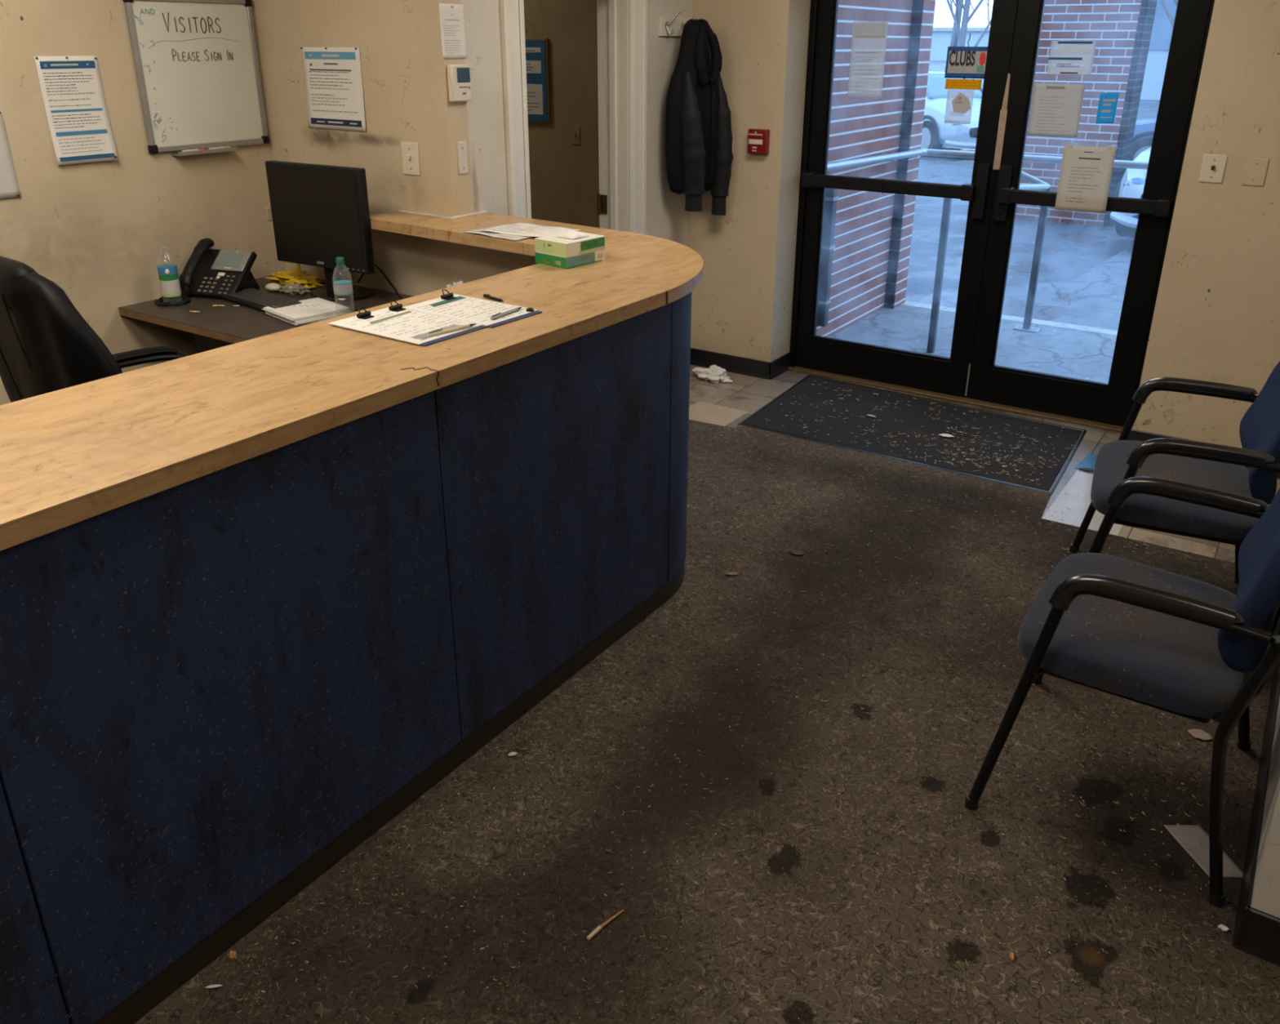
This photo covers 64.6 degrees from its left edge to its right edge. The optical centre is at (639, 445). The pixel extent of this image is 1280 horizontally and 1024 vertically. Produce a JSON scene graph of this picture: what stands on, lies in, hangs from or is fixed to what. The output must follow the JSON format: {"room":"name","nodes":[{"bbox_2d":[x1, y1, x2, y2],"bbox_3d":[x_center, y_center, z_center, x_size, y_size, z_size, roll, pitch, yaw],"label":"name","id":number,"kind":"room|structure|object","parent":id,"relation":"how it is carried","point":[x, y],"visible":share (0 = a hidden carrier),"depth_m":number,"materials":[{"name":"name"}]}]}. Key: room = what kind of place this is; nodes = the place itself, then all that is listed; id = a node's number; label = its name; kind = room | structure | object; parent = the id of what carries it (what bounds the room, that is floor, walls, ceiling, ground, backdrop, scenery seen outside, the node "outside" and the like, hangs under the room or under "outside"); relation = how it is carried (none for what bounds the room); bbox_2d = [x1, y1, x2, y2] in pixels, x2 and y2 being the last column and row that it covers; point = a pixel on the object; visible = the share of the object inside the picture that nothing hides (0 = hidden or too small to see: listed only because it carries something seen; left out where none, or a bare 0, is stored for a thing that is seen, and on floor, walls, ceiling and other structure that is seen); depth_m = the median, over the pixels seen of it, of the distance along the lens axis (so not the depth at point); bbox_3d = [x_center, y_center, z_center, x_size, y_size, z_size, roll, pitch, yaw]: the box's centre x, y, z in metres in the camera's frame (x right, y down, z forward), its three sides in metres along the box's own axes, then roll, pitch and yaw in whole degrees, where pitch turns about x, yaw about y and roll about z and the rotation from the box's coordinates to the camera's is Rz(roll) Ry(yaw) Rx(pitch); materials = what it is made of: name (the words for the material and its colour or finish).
{"room":"reception area","nodes":[
{"label":"reception area","id":0,"kind":"room"},
{"bbox_2d":[0,0,286,404],"bbox_3d":[-3.464,-0.481,2.465,0.100,2.750,6.250,14,26,31],"label":"wall","id":1,"kind":"structure","parent":0,"point":[101,231],"depth_m":4.18,"materials":[{"name":"paint"}]},
{"bbox_2d":[0,109,21,199],"bbox_3d":[-2.452,-1.069,3.746,0.011,0.320,0.245,14,26,31],"label":"notice","id":2,"kind":"object","parent":1,"relation":"attached to","point":[9,185],"visible":1,"depth_m":3.84,"materials":[{"name":"paper"}]},
{"bbox_2d":[34,55,119,164],"bbox_3d":[-2.221,-1.325,4.001,0.025,0.400,0.245,14,26,31],"label":"notice","id":3,"kind":"object","parent":1,"relation":"attached to","point":[72,90],"visible":1,"depth_m":4.00,"materials":[{"name":"white paper"}]},
{"bbox_2d":[43,71,105,153],"bbox_3d":[-2.229,-1.316,4.002,0.011,0.299,0.192,14,26,31],"label":"print","id":4,"kind":"object","parent":3,"relation":"attached to","point":[75,112],"depth_m":4.00},
{"bbox_2d":[122,0,269,155],"bbox_3d":[-1.895,-1.603,4.392,0.052,0.639,0.598,14,26,31],"label":"whiteboard","id":5,"kind":"object","parent":1,"relation":"attached to","point":[196,62],"visible":1,"depth_m":4.38,"materials":[{"name":"ceramic"}]},
{"bbox_2d":[172,146,237,155],"bbox_3d":[-1.921,-1.301,4.472,0.052,0.018,0.290,14,26,31],"label":"tray","id":6,"kind":"object","parent":5,"relation":"on","point":[174,148],"depth_m":4.43,"materials":[{"name":"silver metal"}]},
{"bbox_2d":[252,0,599,296],"bbox_3d":[-1.520,-1.766,5.708,3.050,2.750,1.910,14,26,31],"label":"wall","id":7,"kind":"structure","parent":0,"point":[404,68],"depth_m":4.47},
{"bbox_2d":[300,46,365,131],"bbox_3d":[-1.341,-1.557,4.418,0.375,0.338,0.008,14,26,31],"label":"notice","id":8,"kind":"object","parent":7,"relation":"attached to","point":[333,81],"visible":1,"depth_m":4.42,"materials":[{"name":"white paper"}]},
{"bbox_2d":[308,62,357,112],"bbox_3d":[-1.341,-1.562,4.418,0.296,0.201,0.003,14,26,31],"label":"print","id":9,"kind":"object","parent":8,"relation":"attached to","point":[332,86],"depth_m":4.42},
{"bbox_2d":[400,141,420,175],"bbox_3d":[-0.976,-1.214,4.287,0.100,0.135,0.018,14,26,31],"label":"light switch","id":10,"kind":"object","parent":7,"relation":"attached to","point":[410,150],"visible":1,"depth_m":4.29,"materials":[{"name":"white plastic"}]},
{"bbox_2d":[524,38,551,123],"bbox_3d":[-0.720,-2.184,6.056,0.445,0.470,0.027,14,26,31],"label":"notice board","id":11,"kind":"object","parent":7,"relation":"attached to","point":[537,50],"visible":0.38,"depth_m":5.97,"materials":[{"name":"paper"}]},
{"bbox_2d":[525,49,539,110],"bbox_3d":[-0.726,-2.181,6.045,0.309,0.337,0.001,14,26,31],"label":"print","id":12,"kind":"object","parent":11,"relation":"attached to","point":[532,56],"depth_m":5.99},
{"bbox_2d":[570,126,580,144],"bbox_3d":[-0.384,-1.825,5.962,0.065,0.100,0.018,14,26,31],"label":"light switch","id":13,"kind":"object","parent":7,"relation":"attached to","point":[575,131],"visible":1,"depth_m":5.96,"materials":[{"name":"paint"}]},
{"bbox_2d":[461,0,692,246],"bbox_3d":[-0.294,-1.485,5.014,0.180,2.750,1.790,14,26,31],"label":"wall","id":14,"kind":"structure","parent":0,"point":[666,216],"depth_m":4.45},
{"bbox_2d":[439,3,466,57],"bbox_3d":[-0.744,-1.652,4.037,0.006,0.200,0.138,14,26,31],"label":"notice","id":15,"kind":"object","parent":14,"relation":"attached to","point":[451,15],"visible":1,"depth_m":4.04,"materials":[{"name":"white paper"}]},
{"bbox_2d":[443,13,461,53],"bbox_3d":[-0.747,-1.643,4.037,0.002,0.143,0.095,14,26,31],"label":"print","id":16,"kind":"object","parent":15,"relation":"attached to","point":[451,22],"depth_m":4.04},
{"bbox_2d":[446,64,471,102],"bbox_3d":[-0.732,-1.472,4.109,0.030,0.141,0.110,14,26,31],"label":"thermostat","id":17,"kind":"object","parent":14,"relation":"attached to","point":[459,79],"visible":1,"depth_m":4.09,"materials":[{"name":"white plastic"}]},
{"bbox_2d":[457,141,468,174],"bbox_3d":[-0.740,-1.201,4.228,0.008,0.130,0.055,14,26,31],"label":"blank plate","id":18,"kind":"object","parent":14,"relation":"attached to","point":[461,146],"visible":1,"depth_m":4.22,"materials":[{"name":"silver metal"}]},
{"bbox_2d":[499,0,647,234],"bbox_3d":[-0.357,-1.215,5.004,0.218,2.172,1.086,14,26,31],"label":"door frame","id":19,"kind":"structure","parent":14,"relation":"in","point":[621,24],"depth_m":5.08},
{"bbox_2d":[658,9,691,35],"bbox_3d":[0.221,-2.203,5.281,0.102,0.125,0.305,14,26,31],"label":"coat hook","id":20,"kind":"object","parent":14,"relation":"attached to","point":[668,26],"visible":0.8,"depth_m":5.25,"materials":[{"name":"metal"}]},
{"bbox_2d":[665,17,733,215],"bbox_3d":[0.305,-1.734,5.396,0.377,1.002,0.258,-19,29,-39],"label":"coat","id":21,"kind":"object","parent":14,"relation":"attached to","point":[699,155],"visible":1,"depth_m":5.33,"materials":[{"name":"black fabric"}]},
{"bbox_2d":[693,20,722,84],"bbox_3d":[0.345,-2.032,5.243,0.177,0.311,0.091,-16,27,-36],"label":"hood","id":22,"kind":"object","parent":21,"relation":"attached to","point":[708,57],"depth_m":5.22,"materials":[{"name":"black fabric"}]},
{"bbox_2d":[815,0,935,337],"bbox_3d":[0.618,-2.600,6.848,2.078,3.430,1.940,14,26,31],"label":"wall","id":23,"kind":"structure","parent":0,"point":[860,126],"depth_m":6.79,"materials":[{"name":"red brick"}]},
{"bbox_2d":[816,187,839,326],"bbox_3d":[1.182,-1.194,6.390,0.066,0.900,0.080,14,26,31],"label":"downspout","id":24,"kind":"object","parent":23,"relation":"attached to","point":[831,194],"visible":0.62,"depth_m":6.37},
{"bbox_2d":[884,0,924,308],"bbox_3d":[1.858,-2.615,6.897,0.070,3.430,0.014,14,26,31],"label":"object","id":25,"kind":"object","parent":23,"relation":"attached to","point":[917,5],"visible":1,"depth_m":7.08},
{"bbox_2d":[687,0,1279,448],"bbox_3d":[2.868,-1.179,4.270,6.330,2.750,0.390,14,26,31],"label":"wall","id":26,"kind":"structure","parent":0,"point":[1216,317],"depth_m":4.62,"materials":[{"name":"paint"}]},
{"bbox_2d":[689,347,790,379],"bbox_3d":[0.454,-0.486,5.973,0.900,0.100,0.371,-2,22,-4],"label":"baseboard","id":27,"kind":"structure","parent":26,"relation":"attached to","point":[705,358],"depth_m":5.95,"materials":[{"name":"black plastic"}]},
{"bbox_2d":[746,128,769,154],"bbox_3d":[0.633,-1.627,5.418,0.112,0.126,0.048,14,26,31],"label":"fire alarm","id":28,"kind":"object","parent":26,"relation":"attached to","point":[757,139],"visible":1,"depth_m":5.40,"materials":[{"name":"red plastic"}]},
{"bbox_2d":[748,131,762,151],"bbox_3d":[0.615,-1.624,5.408,0.083,0.101,0.001,14,26,31],"label":"print","id":29,"kind":"object","parent":28,"relation":"attached to","point":[755,138],"depth_m":5.41,"materials":[{"name":"paint"}]},
{"bbox_2d":[795,0,1017,396],"bbox_3d":[1.358,-1.331,5.376,1.045,2.091,0.131,14,26,31],"label":"door","id":30,"kind":"structure","parent":26,"relation":"in","point":[950,375],"depth_m":5.43,"materials":[{"name":"black metal"}]},
{"bbox_2d":[847,21,888,97],"bbox_3d":[1.184,-2.007,5.268,0.190,0.370,0.001,14,26,31],"label":"notice","id":31,"kind":"object","parent":30,"relation":"attached to","point":[868,40],"visible":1,"depth_m":5.27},
{"bbox_2d":[853,35,884,91],"bbox_3d":[1.187,-1.987,5.273,0.162,0.268,0.001,14,26,31],"label":"print","id":32,"kind":"object","parent":31,"relation":"attached to","point":[855,36],"depth_m":5.28},
{"bbox_2d":[944,89,973,124],"bbox_3d":[1.603,-1.701,5.086,0.132,0.160,0.004,14,26,31],"label":"paper tag","id":33,"kind":"object","parent":30,"relation":"attached to","point":[958,109],"visible":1,"depth_m":5.09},
{"bbox_2d":[948,96,964,115],"bbox_3d":[1.598,-1.704,5.087,0.083,0.091,0.003,14,26,31],"label":"print","id":34,"kind":"object","parent":33,"relation":"attached to","point":[956,104],"depth_m":5.09},
{"bbox_2d":[945,76,982,89],"bbox_3d":[1.610,-1.804,5.039,0.179,0.059,0.005,14,26,31],"label":"tag","id":35,"kind":"object","parent":30,"relation":"attached to","point":[950,83],"visible":1,"depth_m":5.04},
{"bbox_2d":[944,32,987,78],"bbox_3d":[1.616,-1.921,4.990,0.207,0.209,0.004,14,26,31],"label":"card","id":36,"kind":"object","parent":30,"relation":"attached to","point":[969,62],"visible":1,"depth_m":5.00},
{"bbox_2d":[789,0,1214,404],"bbox_3d":[1.716,-1.285,5.193,1.926,2.169,0.100,14,26,31],"label":"door frame","id":37,"kind":"structure","parent":26,"relation":"attached to","point":[814,3],"depth_m":5.47,"materials":[{"name":"black metal"}]},
{"bbox_2d":[967,0,1211,426],"bbox_3d":[2.114,-1.139,4.901,0.818,2.091,0.121,14,26,31],"label":"door","id":38,"kind":"structure","parent":26,"relation":"in","point":[1111,402],"depth_m":4.93,"materials":[{"name":"black metal"}]},
{"bbox_2d":[1026,83,1084,137],"bbox_3d":[1.990,-1.605,4.846,0.231,0.240,0.001,14,26,31],"label":"notice","id":39,"kind":"object","parent":38,"relation":"attached to","point":[1055,108],"visible":1,"depth_m":4.84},
{"bbox_2d":[1035,85,1069,131],"bbox_3d":[1.989,-1.611,4.844,0.159,0.203,0.001,14,26,31],"label":"print","id":40,"kind":"object","parent":39,"relation":"attached to","point":[1047,86],"depth_m":4.85},
{"bbox_2d":[1046,40,1096,75],"bbox_3d":[2.020,-1.816,4.741,0.200,0.150,0.002,14,26,31],"label":"window sticker","id":41,"kind":"object","parent":38,"relation":"attached to","point":[1065,57],"visible":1,"depth_m":4.74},
{"bbox_2d":[1056,63,1079,74],"bbox_3d":[2.013,-1.773,4.763,0.102,0.045,0.001,14,26,31],"label":"print","id":42,"kind":"object","parent":41,"relation":"attached to","point":[1061,68],"depth_m":4.76},
{"bbox_2d":[1048,40,1093,59],"bbox_3d":[2.014,-1.847,4.733,0.184,0.081,0.001,14,26,31],"label":"print","id":43,"kind":"object","parent":41,"relation":"attached to","point":[1059,42],"depth_m":4.73},
{"bbox_2d":[1054,142,1117,213],"bbox_3d":[2.125,-1.272,4.808,0.228,0.304,0.116,14,26,31],"label":"notice","id":44,"kind":"object","parent":38,"relation":"attached to","point":[1086,171],"visible":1,"depth_m":4.76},
{"bbox_2d":[1066,151,1101,202],"bbox_3d":[2.093,-1.262,4.762,0.135,0.233,0.003,14,26,31],"label":"print","id":45,"kind":"object","parent":44,"relation":"attached to","point":[1083,167],"depth_m":4.76},
{"bbox_2d":[1095,92,1119,123],"bbox_3d":[2.180,-1.573,4.722,0.080,0.140,0.001,14,26,31],"label":"window sticker","id":46,"kind":"object","parent":38,"relation":"attached to","point":[1108,102],"visible":1,"depth_m":4.72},
{"bbox_2d":[1198,154,1227,182],"bbox_3d":[2.441,-1.179,4.313,0.090,0.115,0.018,14,26,31],"label":"light switch","id":47,"kind":"object","parent":26,"relation":"attached to","point":[1213,166],"visible":1,"depth_m":4.31,"materials":[{"name":"white plastic"}]},
{"bbox_2d":[1241,157,1269,186],"bbox_3d":[2.576,-1.145,4.236,0.080,0.112,0.008,14,26,31],"label":"blank plate","id":48,"kind":"object","parent":26,"relation":"attached to","point":[1255,169],"visible":1,"depth_m":4.23,"materials":[{"name":"beige plastic"}]},
{"bbox_2d":[688,364,1279,562],"bbox_3d":[-0.599,1.036,2.361,9.200,0.064,8.550,14,26,31],"label":"floor","id":49,"kind":"structure","parent":0,"point":[748,393],"depth_m":5.27,"materials":[{"name":"tile"}]},
{"bbox_2d":[134,419,1279,1023],"bbox_3d":[-0.142,1.352,1.479,7.200,0.006,7.300,14,26,31],"label":"carpet","id":50,"kind":"object","parent":49,"relation":"on","point":[741,478],"visible":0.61,"depth_m":2.51,"materials":[{"name":"carpet"}]},
{"bbox_2d":[0,255,186,402],"bbox_3d":[-1.800,-0.131,3.599,0.856,1.170,0.745,16,27,35],"label":"office chair","id":51,"kind":"object","parent":50,"relation":"on","point":[46,345],"visible":0.41,"depth_m":3.10,"materials":[{"name":"black leather"}]},
{"bbox_2d":[118,275,413,353],"bbox_3d":[-1.128,-0.169,4.246,2.065,0.767,0.860,14,26,31],"label":"desk","id":52,"kind":"object","parent":50,"relation":"on","point":[213,327],"depth_m":4.25,"materials":[{"name":"black wood"}]},
{"bbox_2d":[156,263,181,297],"bbox_3d":[-2.028,-0.733,4.354,0.080,0.240,0.077,14,26,31],"label":"drink bottle","id":53,"kind":"object","parent":52,"relation":"on","point":[168,275],"visible":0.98,"depth_m":4.34,"materials":[{"name":"clear plastic"}]},
{"bbox_2d":[177,237,259,299],"bbox_3d":[-1.884,-0.781,4.485,0.272,0.232,0.269,7,23,16],"label":"desk phone","id":54,"kind":"object","parent":52,"relation":"on","point":[214,273],"visible":0.97,"depth_m":4.49,"materials":[{"name":"black plastic"}]},
{"bbox_2d":[222,287,301,311],"bbox_3d":[-1.622,-0.622,4.357,0.430,0.034,0.150,18,28,37],"label":"keyboard","id":55,"kind":"object","parent":52,"relation":"on","point":[251,297],"visible":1,"depth_m":4.33,"materials":[{"name":"black plastic"}]},
{"bbox_2d":[277,283,311,294],"bbox_3d":[-1.554,-0.710,4.562,0.166,0.044,0.091,14,26,31],"label":"plastic bag","id":56,"kind":"object","parent":52,"relation":"on","point":[293,289],"visible":1,"depth_m":4.54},
{"bbox_2d":[265,268,324,287],"bbox_3d":[-1.594,-0.779,4.706,0.336,0.068,0.179,14,26,31],"label":"wrapper","id":57,"kind":"object","parent":52,"relation":"on","point":[293,277],"visible":0.81,"depth_m":4.67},
{"bbox_2d":[262,297,352,325],"bbox_3d":[-1.377,-0.556,4.202,0.290,0.028,0.266,20,29,41],"label":"paper stack","id":58,"kind":"object","parent":52,"relation":"on","point":[312,310],"visible":0.95,"depth_m":4.16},
{"bbox_2d":[265,160,374,301],"bbox_3d":[-1.348,-0.946,4.446,0.565,0.571,0.242,14,26,31],"label":"monitor","id":59,"kind":"object","parent":52,"relation":"on","point":[321,214],"visible":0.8,"depth_m":4.34,"materials":[{"name":"black plastic"}]},
{"bbox_2d":[333,256,353,296],"bbox_3d":[-1.206,-0.639,4.109,0.075,0.250,0.075,14,26,31],"label":"water bottle","id":60,"kind":"object","parent":52,"relation":"on","point":[341,287],"visible":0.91,"depth_m":4.08,"materials":[{"name":"clear plastic"}]},
{"bbox_2d":[0,242,691,1023],"bbox_3d":[-1.487,0.440,2.306,1.432,1.068,4.839,14,26,31],"label":"reception desk","id":61,"kind":"object","parent":50,"relation":"on","point":[217,686],"depth_m":2.15,"materials":[{"name":"blue laminate"}]},
{"bbox_2d":[0,209,703,551],"bbox_3d":[-1.592,-0.131,2.228,1.820,0.050,4.952,14,26,31],"label":"countertop","id":62,"kind":"structure","parent":61,"relation":"on","point":[72,455],"depth_m":2.21,"materials":[{"name":"brown wood"}]},
{"bbox_2d":[328,299,486,346],"bbox_3d":[-0.607,-0.325,2.634,0.351,0.032,0.226,15,26,32],"label":"clipboard","id":63,"kind":"object","parent":62,"relation":"on","point":[397,322],"visible":0.98,"depth_m":2.63,"materials":[{"name":"white paper"}]},
{"bbox_2d":[368,311,411,324],"bbox_3d":[-0.666,-0.342,2.699,0.019,0.001,0.156,13,25,29],"label":"picture","id":64,"kind":"object","parent":63,"relation":"on","point":[401,314],"depth_m":2.69},
{"bbox_2d":[347,310,462,340],"bbox_3d":[-0.599,-0.317,2.637,0.278,0.001,0.190,15,26,32],"label":"print","id":65,"kind":"object","parent":63,"relation":"on","point":[409,325],"depth_m":2.64},
{"bbox_2d":[411,324,462,339],"bbox_3d":[-0.510,-0.288,2.566,0.040,0.001,0.160,15,26,32],"label":"picture","id":66,"kind":"object","parent":63,"relation":"on","point":[422,335],"depth_m":2.55},
{"bbox_2d":[426,323,476,337],"bbox_3d":[-0.476,-0.296,2.568,0.009,0.013,0.152,19,29,39],"label":"pen","id":67,"kind":"object","parent":63,"relation":"on","point":[437,331],"visible":1,"depth_m":2.56,"materials":[{"name":"white plastic"}]},
{"bbox_2d":[402,288,542,327],"bbox_3d":[-0.464,-0.385,2.786,0.336,0.032,0.206,15,26,33],"label":"clipboard","id":68,"kind":"object","parent":62,"relation":"on","point":[472,309],"depth_m":2.78,"materials":[{"name":"white paper"}]},
{"bbox_2d":[430,295,466,306],"bbox_3d":[-0.545,-0.408,2.866,0.030,0.001,0.136,14,25,31],"label":"picture","id":69,"kind":"object","parent":68,"relation":"on","point":[445,300],"depth_m":2.87},
{"bbox_2d":[418,297,525,321],"bbox_3d":[-0.457,-0.377,2.789,0.266,0.001,0.173,15,26,33],"label":"print","id":70,"kind":"object","parent":68,"relation":"on","point":[472,309],"depth_m":2.78},
{"bbox_2d":[463,225,533,240],"bbox_3d":[-0.510,-0.830,3.931,0.293,0.007,0.211,17,27,35],"label":"loose paper","id":71,"kind":"object","parent":62,"relation":"on","point":[513,237],"visible":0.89,"depth_m":3.86,"materials":[{"name":"paper"}]},
{"bbox_2d":[480,222,580,236],"bbox_3d":[-0.431,-0.841,3.947,0.320,0.007,0.245,14,26,31],"label":"loose paper","id":72,"kind":"object","parent":71,"relation":"on","point":[517,228],"visible":0.96,"depth_m":3.95,"materials":[{"name":"paper"}]},
{"bbox_2d":[493,224,555,234],"bbox_3d":[-0.445,-0.842,3.948,0.242,0.005,0.156,12,25,28],"label":"print","id":73,"kind":"object","parent":72,"relation":"on","point":[503,228],"depth_m":3.95},
{"bbox_2d":[534,248,604,268],"bbox_3d":[-0.235,-0.640,3.424,0.150,0.036,0.200,17,27,36],"label":"tissue box","id":74,"kind":"object","parent":62,"relation":"on","point":[598,255],"visible":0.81,"depth_m":3.36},
{"bbox_2d":[534,230,605,257],"bbox_3d":[-0.235,-0.689,3.404,0.150,0.068,0.200,17,27,36],"label":"tissue box","id":75,"kind":"object","parent":74,"relation":"on","point":[570,243],"visible":1,"depth_m":3.36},
{"bbox_2d":[233,450,1240,1023],"bbox_3d":[0.838,0.721,3.056,1.756,0.004,3.730,14,26,31],"label":"debris","id":76,"kind":"object","parent":50,"relation":"on","point":[1143,812],"visible":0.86,"depth_m":2.66,"materials":[{"name":"paper"}]},
{"bbox_2d":[248,475,1235,1021],"bbox_3d":[0.701,0.795,2.872,1.762,0.002,3.251,14,26,31],"label":"lint","id":77,"kind":"object","parent":50,"relation":"on","point":[844,476],"visible":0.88,"depth_m":2.56},
{"bbox_2d":[964,475,1279,907],"bbox_3d":[1.256,0.455,2.511,0.591,0.905,0.681,14,26,31],"label":"chair","id":78,"kind":"object","parent":50,"relation":"on","point":[1185,646],"visible":1,"depth_m":2.33,"materials":[{"name":"blue fabric"}]},
{"bbox_2d":[1069,360,1279,674],"bbox_3d":[1.768,0.138,3.312,0.591,0.905,0.681,10,24,24],"label":"chair","id":79,"kind":"object","parent":50,"relation":"on","point":[1211,465],"visible":0.77,"depth_m":3.18,"materials":[{"name":"blue fabric"}]},
{"bbox_2d":[1187,728,1212,740],"bbox_3d":[1.569,0.809,2.833,0.051,0.006,0.050,-4,22,-10],"label":"wrapper","id":80,"kind":"object","parent":50,"relation":"on","point":[1197,733],"visible":1,"depth_m":2.83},
{"bbox_2d":[1163,824,1243,877],"bbox_3d":[1.355,0.973,2.430,0.089,0.003,0.184,-3,22,-8],"label":"leaflet","id":81,"kind":"object","parent":50,"relation":"on","point":[1188,837],"visible":0.85,"depth_m":2.44,"materials":[{"name":"paper"}]},
{"bbox_2d":[692,364,733,383],"bbox_3d":[0.417,-0.418,5.832,0.186,0.078,0.219,-6,23,-15],"label":"crumpled tissue","id":82,"kind":"object","parent":49,"relation":"on","point":[716,374],"visible":1,"depth_m":5.79,"materials":[{"name":"paper"}]},
{"bbox_2d":[688,400,748,426],"bbox_3d":[0.362,-0.162,5.292,0.303,0.002,0.300,14,26,31],"label":"floor tile","id":83,"kind":"structure","parent":49,"relation":"on","point":[700,411],"depth_m":5.30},
{"bbox_2d":[737,374,1086,494],"bbox_3d":[1.377,-0.099,5.133,1.584,0.011,0.966,14,26,31],"label":"entrance mat","id":84,"kind":"object","parent":49,"relation":"on","point":[913,416],"visible":1,"depth_m":5.07,"materials":[{"name":"carpet"}]},
{"bbox_2d":[764,380,1071,480],"bbox_3d":[1.380,-0.098,5.109,1.462,0.004,0.849,14,26,31],"label":"debris","id":85,"kind":"object","parent":84,"relation":"on","point":[997,458],"visible":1,"depth_m":4.89,"materials":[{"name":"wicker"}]},
{"bbox_2d":[764,383,1073,480],"bbox_3d":[1.387,-0.094,5.100,1.444,0.004,0.830,14,26,31],"label":"lint","id":86,"kind":"object","parent":84,"relation":"on","point":[811,384],"visible":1,"depth_m":4.81},
{"bbox_2d":[787,365,1124,431],"bbox_3d":[1.708,-0.280,5.584,1.920,0.012,0.150,14,26,31],"label":"threshold","id":87,"kind":"object","parent":49,"relation":"on","point":[896,387],"visible":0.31,"depth_m":5.49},
{"bbox_2d":[1041,453,1123,535],"bbox_3d":[1.995,0.196,4.404,0.306,0.002,0.865,14,26,31],"label":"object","id":88,"kind":"structure","parent":49,"relation":"on","point":[1079,503],"depth_m":4.28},
{"bbox_2d":[1127,428,1279,479],"bbox_3d":[2.640,0.046,4.655,0.740,0.100,0.016,14,26,31],"label":"baseboard","id":89,"kind":"structure","parent":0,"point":[1138,435],"depth_m":4.80,"materials":[{"name":"black plastic"}]},
{"bbox_2d":[1250,695,1279,917],"bbox_3d":[3.341,-0.308,2.086,2.928,2.750,2.990,14,26,31],"label":"wall","id":90,"kind":"structure","parent":0,"point":[1266,888],"depth_m":2.12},
{"bbox_2d":[1231,630,1279,966],"bbox_3d":[3.285,0.866,2.581,2.844,0.115,3.006,14,26,31],"label":"baseboard","id":91,"kind":"structure","parent":90,"relation":"attached to","point":[1256,932],"depth_m":2.25,"materials":[{"name":"black plastic"}]},
{"label":"outside","id":92,"kind":"structure","parent":0,"visible":0},
{"bbox_2d":[905,60,1159,302],"bbox_3d":[118.372,-63.088,165.216,400.000,0.360,414.400,14,26,31],"label":"parking lot","id":93,"kind":"structure","parent":92,"point":[1069,250],"depth_m":10.67,"materials":[{"name":"asphalt"}]},
{"bbox_2d":[920,71,982,156],"bbox_3d":[5.710,-6.544,19.801,1.844,1.430,4.472,-6,23,-15],"label":"car","id":94,"kind":"object","parent":93,"relation":"on","point":[936,133],"visible":0.34,"depth_m":18.33,"materials":[{"name":"white paint"}]},
{"bbox_2d":[929,26,990,60],"bbox_3d":[29.601,-52.267,131.750,73.500,3.740,9.500,14,26,31],"label":"building","id":95,"kind":"structure","parent":93,"relation":"on","point":[941,37],"depth_m":122.08,"materials":[{"name":"concrete"}]},
{"bbox_2d":[944,0,983,71],"bbox_3d":[13.748,-19.904,37.282,7.441,13.441,7.774,9,23,21],"label":"bare tree","id":96,"kind":"object","parent":93,"relation":"on","point":[954,39],"visible":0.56,"depth_m":38.78,"materials":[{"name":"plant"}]},
{"bbox_2d":[946,0,991,46],"bbox_3d":[9.820,-16.559,30.026,4.472,12.547,6.720,14,26,31],"label":"bare tree","id":97,"kind":"object","parent":93,"relation":"on","point":[962,34],"visible":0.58,"depth_m":30.94,"materials":[{"name":"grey plant"}]},
{"bbox_2d":[900,301,1117,335],"bbox_3d":[4.705,-0.341,6.016,6.530,0.134,0.140,14,26,31],"label":"kerb","id":98,"kind":"object","parent":93,"relation":"on","point":[1108,331],"visible":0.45,"depth_m":7.13,"materials":[{"name":"concrete"}]},
{"bbox_2d":[1015,0,1157,226],"bbox_3d":[5.066,-4.719,11.277,1.120,4.340,0.550,14,26,31],"label":"brick pier","id":99,"kind":"structure","parent":93,"relation":"on","point":[1121,29],"depth_m":11.22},
{"bbox_2d":[1128,117,1156,160],"bbox_3d":[9.274,-4.683,15.154,4.472,1.430,1.844,14,26,31],"label":"car","id":100,"kind":"object","parent":93,"relation":"on","point":[1144,131],"visible":0.09,"depth_m":15.28,"materials":[{"name":"silver metal"}]},
{"bbox_2d":[1139,0,1177,100],"bbox_3d":[26.588,-17.583,37.283,13.600,9.140,10.050,14,26,31],"label":"building","id":101,"kind":"structure","parent":93,"relation":"on","point":[1162,31],"depth_m":37.40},
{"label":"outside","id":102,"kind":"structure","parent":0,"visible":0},
{"bbox_2d":[917,244,1133,330],"bbox_3d":[5.755,-1.228,8.338,5.550,0.050,5.160,14,26,31],"label":"floor","id":103,"kind":"structure","parent":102,"point":[1095,299],"depth_m":8.13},
{"bbox_2d":[1110,146,1151,237],"bbox_3d":[6.690,-3.059,10.945,1.844,1.430,4.572,18,28,37],"label":"car","id":104,"kind":"object","parent":103,"relation":"on","point":[1131,183],"visible":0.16,"depth_m":10.01,"materials":[{"name":"white paint"}]},
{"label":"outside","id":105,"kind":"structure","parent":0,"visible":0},
{"bbox_2d":[830,305,1116,382],"bbox_3d":[4.070,-0.080,5.360,6.800,0.130,1.940,14,26,31],"label":"sidewalk","id":106,"kind":"structure","parent":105,"point":[1060,351],"depth_m":6.69,"materials":[{"name":"concrete"}]},
{"bbox_2d":[826,148,1148,352],"bbox_3d":[2.795,-1.049,6.013,3.195,1.179,1.805,14,26,31],"label":"handrail","id":107,"kind":"object","parent":106,"relation":"on","point":[1037,184],"visible":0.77,"depth_m":6.64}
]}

